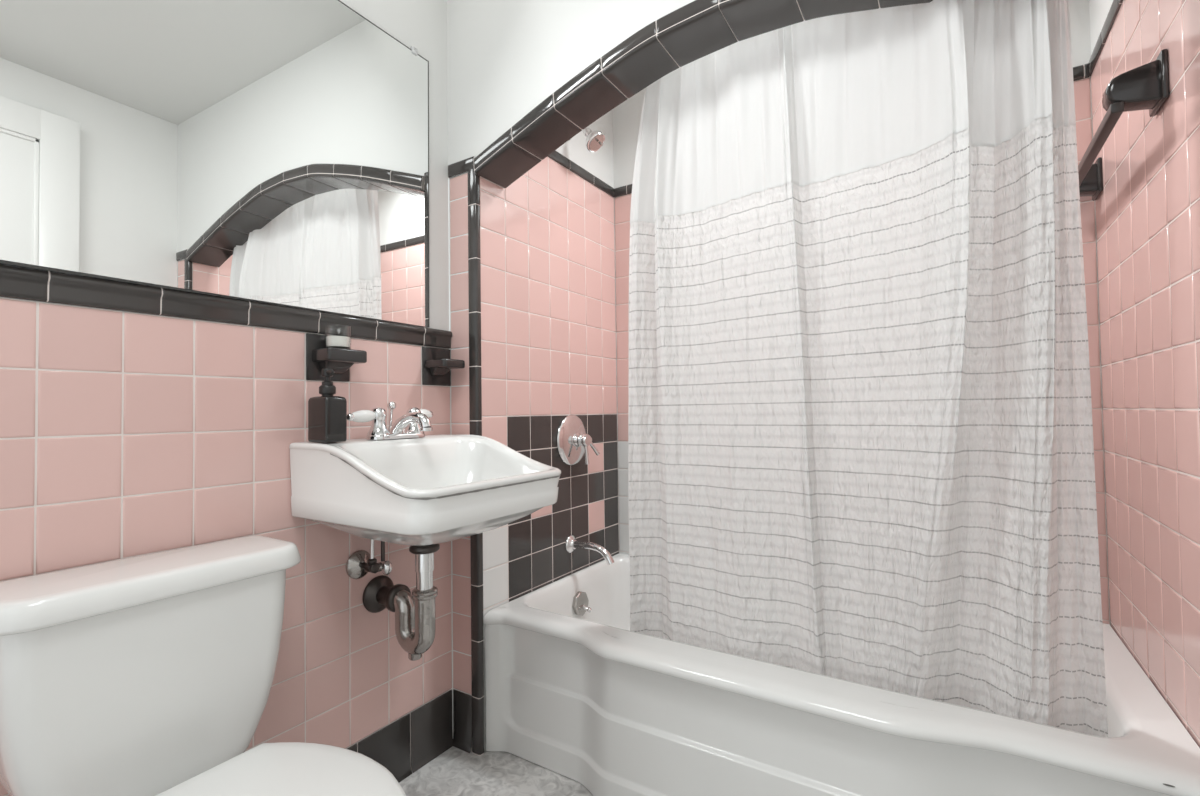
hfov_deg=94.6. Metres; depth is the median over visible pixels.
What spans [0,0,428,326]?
wall mirror
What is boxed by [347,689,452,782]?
baseboard
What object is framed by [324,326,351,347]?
glass
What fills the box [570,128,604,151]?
sprayer
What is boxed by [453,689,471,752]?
baseboard
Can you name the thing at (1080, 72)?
trim
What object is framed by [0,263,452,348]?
trim
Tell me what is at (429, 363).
shelf
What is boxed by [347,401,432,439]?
sink faucet
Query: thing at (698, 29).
trim
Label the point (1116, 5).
trim
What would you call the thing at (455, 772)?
floor
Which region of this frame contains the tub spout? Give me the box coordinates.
[565,535,613,564]
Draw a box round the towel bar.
[1078,49,1169,200]
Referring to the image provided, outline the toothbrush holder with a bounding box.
[306,333,366,381]
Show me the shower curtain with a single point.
(861, 445)
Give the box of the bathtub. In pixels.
[483,553,1199,795]
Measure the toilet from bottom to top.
0.698 m
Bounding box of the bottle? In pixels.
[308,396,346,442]
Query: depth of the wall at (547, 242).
1.84 m
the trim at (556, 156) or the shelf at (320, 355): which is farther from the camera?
the trim at (556, 156)
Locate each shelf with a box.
[312,347,366,363]
[425,359,464,368]
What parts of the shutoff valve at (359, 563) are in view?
handle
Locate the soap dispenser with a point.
(327, 413)
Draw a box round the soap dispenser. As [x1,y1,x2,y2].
[308,369,346,442]
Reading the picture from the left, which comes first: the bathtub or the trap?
the trap
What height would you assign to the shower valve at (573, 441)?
0.176 m
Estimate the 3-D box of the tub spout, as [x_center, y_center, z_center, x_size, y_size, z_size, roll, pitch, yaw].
[-0.029,0.510,1.856,0.175,0.083,0.062,-2,-2,32]
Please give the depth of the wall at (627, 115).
1.46 m
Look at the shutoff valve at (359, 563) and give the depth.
1.32 m
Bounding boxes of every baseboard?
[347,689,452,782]
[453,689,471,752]
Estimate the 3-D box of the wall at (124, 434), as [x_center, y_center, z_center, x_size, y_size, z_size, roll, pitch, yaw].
[-1.099,-0.146,0.666,0.121,2.234,2.300,-2,-2,32]
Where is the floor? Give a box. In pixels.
[399,746,592,795]
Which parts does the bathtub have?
overflow plate, trip lever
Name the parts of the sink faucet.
lever, handle, lift rod, plate, spout, handle, lever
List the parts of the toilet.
tank, tank lid, seat lid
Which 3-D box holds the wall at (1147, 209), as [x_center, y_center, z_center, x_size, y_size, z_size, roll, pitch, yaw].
[1.194,-0.166,1.096,0.198,2.234,0.855,-2,-2,32]
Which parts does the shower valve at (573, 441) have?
lever, diverter lever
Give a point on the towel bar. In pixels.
(1144, 87)
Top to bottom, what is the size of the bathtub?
0.381 m
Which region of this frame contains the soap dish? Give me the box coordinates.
[422,346,464,385]
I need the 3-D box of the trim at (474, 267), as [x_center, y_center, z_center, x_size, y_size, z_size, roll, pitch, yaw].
[-0.348,0.165,1.554,0.033,1.637,0.021,-2,-2,32]
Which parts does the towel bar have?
post, post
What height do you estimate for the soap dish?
0.106 m
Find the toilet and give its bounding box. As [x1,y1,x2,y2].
[0,536,405,795]
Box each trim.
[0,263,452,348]
[448,156,473,177]
[468,169,483,755]
[473,0,932,187]
[547,150,614,197]
[614,64,1089,197]
[1088,0,1123,75]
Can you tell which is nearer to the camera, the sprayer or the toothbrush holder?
the toothbrush holder
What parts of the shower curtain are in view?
header panel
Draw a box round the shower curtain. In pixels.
[628,0,1107,736]
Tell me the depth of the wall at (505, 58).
1.54 m
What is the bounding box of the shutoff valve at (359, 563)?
[346,539,392,578]
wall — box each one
[0,0,451,795]
[447,0,694,730]
[480,109,618,750]
[613,0,1110,625]
[1089,0,1199,747]
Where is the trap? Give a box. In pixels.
[363,544,439,660]
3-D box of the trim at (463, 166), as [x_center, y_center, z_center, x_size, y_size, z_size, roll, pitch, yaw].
[-0.397,-0.662,1.590,0.105,0.038,0.011,-2,-2,32]
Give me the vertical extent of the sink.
0.246 m
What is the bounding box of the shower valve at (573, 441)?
[557,415,599,464]
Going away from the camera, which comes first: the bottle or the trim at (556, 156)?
the bottle
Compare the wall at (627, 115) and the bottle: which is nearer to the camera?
the bottle
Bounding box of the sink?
[289,434,560,545]

